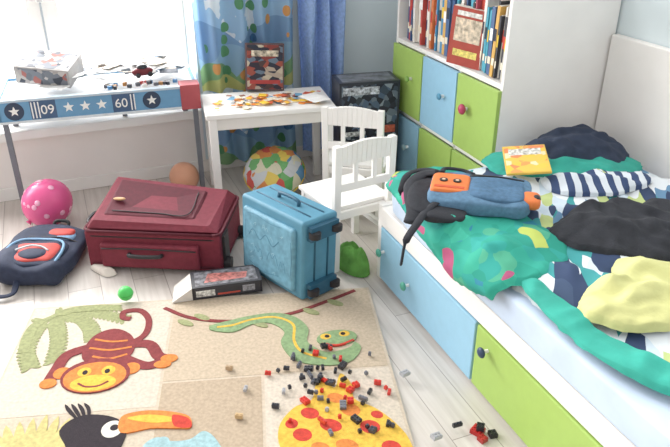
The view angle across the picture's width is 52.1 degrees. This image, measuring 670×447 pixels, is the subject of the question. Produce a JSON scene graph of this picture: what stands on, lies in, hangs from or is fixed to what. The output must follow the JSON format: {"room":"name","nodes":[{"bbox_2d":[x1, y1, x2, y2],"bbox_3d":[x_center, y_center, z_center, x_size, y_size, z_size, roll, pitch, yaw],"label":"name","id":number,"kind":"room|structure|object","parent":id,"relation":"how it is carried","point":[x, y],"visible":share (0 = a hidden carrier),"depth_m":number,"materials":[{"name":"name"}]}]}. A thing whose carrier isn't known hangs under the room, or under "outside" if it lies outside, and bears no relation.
{"room":"bedroom","nodes":[
{"label":"bedroom","id":0,"kind":"room"},
{"bbox_2d":[0,0,397,188],"bbox_3d":[-1.563,-1.379,3.191,4.900,2.600,0.300,-11,29,-19],"label":"wall","id":1,"kind":"structure","parent":0,"point":[370,25],"depth_m":3.75,"materials":[{"name":"white paint"}]},
{"bbox_2d":[0,108,200,142],"bbox_3d":[-2.104,-0.408,3.340,2.860,0.050,0.320,-11,29,-19],"label":"windowsill","id":2,"kind":"structure","parent":1,"relation":"attached to","point":[25,131],"depth_m":3.50,"materials":[{"name":"white wood"}]},
{"bbox_2d":[24,0,188,65],"bbox_3d":[-2.115,-1.229,3.124,2.780,1.605,0.115,-11,29,-19],"label":"window","id":3,"kind":"structure","parent":1,"relation":"in","point":[43,15],"depth_m":3.54,"materials":[{"name":"white glass"}]},
{"bbox_2d":[0,146,321,201],"bbox_3d":[-1.550,-0.181,3.629,4.800,0.070,0.015,-11,29,-19],"label":"baseboard","id":4,"kind":"structure","parent":1,"relation":"attached to","point":[102,180],"depth_m":3.75,"materials":[{"name":"white wood"}]},
{"bbox_2d":[192,0,296,164],"bbox_3d":[-0.466,-1.363,3.419,0.536,2.240,0.093,-11,29,-19],"label":"patterned curtain","id":5,"kind":"object","parent":1,"relation":"hanging from","point":[223,28],"visible":0.63,"depth_m":3.64,"materials":[{"name":"fabric"}]},
{"bbox_2d":[297,0,345,150],"bbox_3d":[-0.066,-1.433,3.554,0.281,2.240,0.105,-11,29,-19],"label":"curtain","id":6,"kind":"object","parent":1,"relation":"hanging from","point":[321,23],"visible":0.65,"depth_m":3.78,"materials":[{"name":"blue fabric"}]},
{"bbox_2d":[0,154,527,446],"bbox_3d":[-0.542,0.985,1.573,4.900,0.100,5.150,-11,29,-19],"label":"floor","id":7,"kind":"structure","parent":0,"point":[436,394],"depth_m":2.73,"materials":[{"name":"white wood"}]},
{"bbox_2d":[0,219,86,298],"bbox_3d":[-1.270,0.137,2.965,0.324,0.145,0.557,1,28,3],"label":"backpack","id":8,"kind":"object","parent":7,"relation":"on","point":[44,254],"visible":0.98,"depth_m":2.87,"materials":[{"name":"fabric"}]},
{"bbox_2d":[21,179,72,224],"bbox_3d":[-1.379,-0.100,3.284,0.229,0.229,0.228,-5,28,-10],"label":"balloon","id":9,"kind":"object","parent":7,"relation":"on","point":[45,201],"visible":0.95,"depth_m":3.21,"materials":[{"name":"pink rubber"}]},
{"bbox_2d":[0,66,204,214],"bbox_3d":[-1.182,-0.453,3.580,0.940,0.598,0.426,-8,29,-15],"label":"table","id":10,"kind":"object","parent":7,"relation":"on","point":[20,103],"visible":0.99,"depth_m":3.33,"materials":[{"name":"white wood"}]},
{"bbox_2d":[13,49,83,87],"bbox_3d":[-1.391,-0.757,3.336,0.270,0.149,0.204,1,28,2],"label":"box","id":11,"kind":"object","parent":10,"relation":"on","point":[35,66],"visible":1,"depth_m":3.28,"materials":[{"name":"cardboard"}]},
{"bbox_2d":[38,50,189,89],"bbox_3d":[-1.113,-0.788,3.447,0.740,0.105,0.372,-11,29,-19],"label":"pile","id":12,"kind":"object","parent":10,"relation":"on","point":[160,61],"visible":0.8,"depth_m":3.47,"materials":[{"name":"white paper"}]},
{"bbox_2d":[132,64,152,77],"bbox_3d":[-0.946,-0.752,3.360,0.110,0.061,0.054,-17,32,-29],"label":"toy car","id":13,"kind":"object","parent":12,"relation":"on","point":[140,70],"visible":1,"depth_m":3.34,"materials":[{"name":"red plastic"}]},
{"bbox_2d":[104,77,176,89],"bbox_3d":[-0.953,-0.687,3.371,0.351,0.016,0.090,-11,29,-19],"label":"toys","id":14,"kind":"object","parent":10,"relation":"on","point":[110,86],"visible":1,"depth_m":3.36},
{"bbox_2d":[90,264,116,276],"bbox_3d":[-1.006,0.189,2.955,0.155,0.027,0.061,24,36,38],"label":"sock","id":15,"kind":"object","parent":7,"relation":"on","point":[106,271],"visible":0.87,"depth_m":2.92,"materials":[{"name":"white fabric"}]},
{"bbox_2d":[117,286,133,300],"bbox_3d":[-0.833,0.278,2.726,0.063,0.060,0.063,-11,29,-19],"label":"ball","id":16,"kind":"object","parent":7,"relation":"on","point":[125,293],"visible":1,"depth_m":2.71,"materials":[{"name":"green plastic"}]},
{"bbox_2d":[84,177,242,270],"bbox_3d":[-0.765,0.001,3.038,0.658,0.290,0.468,2,28,4],"label":"suitcase","id":17,"kind":"object","parent":7,"relation":"on","point":[139,223],"visible":0.98,"depth_m":2.91,"materials":[{"name":"red fabric"}]},
{"bbox_2d":[169,162,198,185],"bbox_3d":[-0.801,-0.249,3.640,0.163,0.156,0.168,7,28,13],"label":"balloon","id":18,"kind":"object","parent":7,"relation":"on","point":[185,173],"visible":0.89,"depth_m":3.58,"materials":[{"name":"orange rubber"}]},
{"bbox_2d":[0,287,414,446],"bbox_3d":[-0.412,0.747,1.901,1.330,0.020,1.950,-3,28,-6],"label":"rug","id":19,"kind":"object","parent":7,"relation":"on","point":[142,373],"visible":0.99,"depth_m":2.33,"materials":[{"name":"beige carpet"}]},
{"bbox_2d":[172,265,262,302],"bbox_3d":[-0.485,0.242,2.799,0.360,0.057,0.132,-7,28,-12],"label":"carton","id":20,"kind":"object","parent":19,"relation":"on","point":[221,282],"visible":0.99,"depth_m":2.77,"materials":[{"name":"cardboard"}]},
{"bbox_2d":[242,184,342,299],"bbox_3d":[-0.188,0.062,2.812,0.218,0.379,0.455,-24,36,-38],"label":"suitcase","id":21,"kind":"object","parent":19,"relation":"on","point":[288,235],"visible":1,"depth_m":2.72,"materials":[{"name":"blue plastic"}]},
{"bbox_2d":[225,342,497,443],"bbox_3d":[0.070,0.553,2.252,0.922,0.039,0.428,7,28,13],"label":"bricks","id":22,"kind":"object","parent":19,"relation":"on","point":[478,429],"visible":1,"depth_m":2.24},
{"bbox_2d":[200,86,335,188],"bbox_3d":[-0.347,-0.405,3.593,0.640,0.500,0.360,-7,28,-12],"label":"table","id":23,"kind":"object","parent":7,"relation":"on","point":[227,117],"visible":0.6,"depth_m":3.39,"materials":[{"name":"white wood"}]},
{"bbox_2d":[245,43,283,90],"bbox_3d":[-0.368,-0.819,3.579,0.212,0.254,0.082,-5,28,-9],"label":"board game box","id":24,"kind":"object","parent":23,"relation":"on","point":[264,62],"visible":1,"depth_m":3.56,"materials":[{"name":"multicoloured cardboard"}]},
{"bbox_2d":[212,90,329,109],"bbox_3d":[-0.323,-0.626,3.454,0.584,0.020,0.252,-5,28,-9],"label":"puzzle pieces","id":25,"kind":"object","parent":23,"relation":"on","point":[309,97],"visible":1,"depth_m":3.44,"materials":[{"name":"multicoloured cardboard"}]},
{"bbox_2d":[243,145,305,191],"bbox_3d":[-0.318,-0.270,3.605,0.298,0.240,0.307,24,36,38],"label":"ball","id":26,"kind":"object","parent":7,"relation":"on","point":[281,166],"visible":0.86,"depth_m":3.53,"materials":[{"name":"multicoloured plastic"}]},
{"bbox_2d":[299,134,396,272],"bbox_3d":[0.049,-0.136,2.979,0.302,0.590,0.322,-15,31,-26],"label":"chair","id":27,"kind":"object","parent":7,"relation":"on","point":[339,192],"visible":0.81,"depth_m":2.85,"materials":[{"name":"white wood"}]},
{"bbox_2d":[321,106,385,217],"bbox_3d":[0.116,-0.332,3.356,0.302,0.590,0.322,7,28,12],"label":"chair","id":28,"kind":"object","parent":7,"relation":"on","point":[350,116],"visible":0.56,"depth_m":3.14,"materials":[{"name":"white wood"}]},
{"bbox_2d":[339,241,369,277],"bbox_3d":[0.075,0.141,2.958,0.115,0.111,0.195,-11,29,-19],"label":"cloth","id":29,"kind":"object","parent":7,"relation":"on","point":[354,261],"visible":0.99,"depth_m":2.92,"materials":[{"name":"green fabric"}]},
{"bbox_2d":[332,71,399,177],"bbox_3d":[0.159,-0.497,3.678,0.321,0.586,0.182,-6,28,-12],"label":"package","id":30,"kind":"object","parent":7,"relation":"on","point":[376,91],"visible":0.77,"depth_m":3.52},
{"bbox_2d":[376,201,635,446],"bbox_3d":[1.018,0.409,2.197,1.093,0.345,2.000,-11,29,-19],"label":"bed","id":31,"kind":"object","parent":7,"relation":"on","point":[542,408],"visible":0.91,"depth_m":2.15,"materials":[{"name":"white wood"}]},
{"bbox_2d":[392,167,669,446],"bbox_3d":[1.040,0.215,2.063,1.073,0.120,1.970,-11,29,-19],"label":"mattress","id":32,"kind":"object","parent":31,"relation":"on","point":[640,412],"visible":0.09,"depth_m":1.71,"materials":[{"name":"white fabric"}]},
{"bbox_2d":[470,168,669,361],"bbox_3d":[0.942,0.015,2.238,1.051,0.091,1.426,-11,29,-19],"label":"duvet","id":33,"kind":"object","parent":32,"relation":"on","point":[569,280],"visible":0.22,"depth_m":2.03,"materials":[{"name":"fabric"}]},
{"bbox_2d":[386,166,567,300],"bbox_3d":[0.483,-0.007,2.357,0.427,0.181,0.872,-11,29,-19],"label":"blanket","id":34,"kind":"object","parent":33,"relation":"on","point":[487,256],"visible":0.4,"depth_m":2.10,"materials":[{"name":"green fabric"}]},
{"bbox_2d":[398,167,540,265],"bbox_3d":[0.450,-0.046,2.334,0.464,0.178,0.478,2,28,3],"label":"backpack","id":35,"kind":"object","parent":34,"relation":"on","point":[432,195],"visible":0.98,"depth_m":2.26,"materials":[{"name":"blue fabric"}]},
{"bbox_2d":[481,151,642,176],"bbox_3d":[0.891,-0.236,2.654,0.630,0.062,0.243,3,28,6],"label":"shirt","id":36,"kind":"object","parent":33,"relation":"on","point":[494,161],"visible":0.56,"depth_m":2.62,"materials":[{"name":"teal fabric"}]},
{"bbox_2d":[502,144,551,175],"bbox_3d":[0.721,-0.241,2.586,0.160,0.049,0.222,3,28,6],"label":"booklet","id":37,"kind":"object","parent":36,"relation":"on","point":[526,159],"visible":1,"depth_m":2.57,"materials":[{"name":"yellow paper"}]},
{"bbox_2d":[525,124,628,162],"bbox_3d":[0.956,-0.313,2.748,0.491,0.112,0.357,-11,29,-19],"label":"trousers","id":38,"kind":"object","parent":33,"relation":"on","point":[580,141],"visible":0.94,"depth_m":2.69,"materials":[{"name":"blue fabric"}]},
{"bbox_2d":[521,278,669,395],"bbox_3d":[0.651,0.271,1.745,0.116,0.038,0.602,-14,31,-25],"label":"blanket","id":39,"kind":"object","parent":33,"relation":"on","point":[650,370],"visible":1,"depth_m":1.69,"materials":[{"name":"teal fabric"}]},
{"bbox_2d":[541,169,651,196],"bbox_3d":[0.974,-0.165,2.513,0.432,0.056,0.187,-4,28,-7],"label":"striped shirt","id":40,"kind":"object","parent":33,"relation":"on","point":[591,183],"visible":0.99,"depth_m":2.48,"materials":[{"name":"fabric"}]},
{"bbox_2d":[549,197,669,261],"bbox_3d":[0.968,-0.004,2.175,0.584,0.082,0.385,-2,28,-4],"label":"sweater","id":41,"kind":"object","parent":33,"relation":"on","point":[621,226],"visible":1,"depth_m":2.11,"materials":[{"name":"black fabric"}]},
{"bbox_2d":[577,256,669,332],"bbox_3d":[0.872,0.174,1.842,0.349,0.073,0.403,16,32,28],"label":"shirt","id":42,"kind":"object","parent":33,"relation":"on","point":[634,297],"visible":1,"depth_m":1.79,"materials":[{"name":"yellow fabric"}]},
{"bbox_2d":[393,0,620,171],"bbox_3d":[0.724,-0.642,3.345,0.592,1.150,0.970,-11,29,-19],"label":"bookcase","id":43,"kind":"object","parent":7,"relation":"on","point":[556,54],"visible":0.64,"depth_m":2.93,"materials":[{"name":"white wood"}]},
{"bbox_2d":[407,0,509,80],"bbox_3d":[0.599,-0.924,3.114,0.278,0.342,0.876,-11,29,-19],"label":"books","id":44,"kind":"object","parent":43,"relation":"in","point":[471,34],"visible":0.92,"depth_m":2.97,"materials":[{"name":"multicoloured paper"}]},
{"bbox_2d":[595,34,669,178],"bbox_3d":[1.560,0.059,2.237,0.038,0.930,2.060,-11,29,-19],"label":"panel","id":45,"kind":"object","parent":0,"point":[634,109],"depth_m":2.79,"materials":[{"name":"white wood"}]},
{"bbox_2d":[615,0,669,47],"bbox_3d":[1.683,-0.628,1.747,0.100,2.600,5.150,-11,29,-19],"label":"wall","id":46,"kind":"structure","parent":0,"point":[645,20],"depth_m":2.73,"materials":[{"name":"white paint"}]}
]}

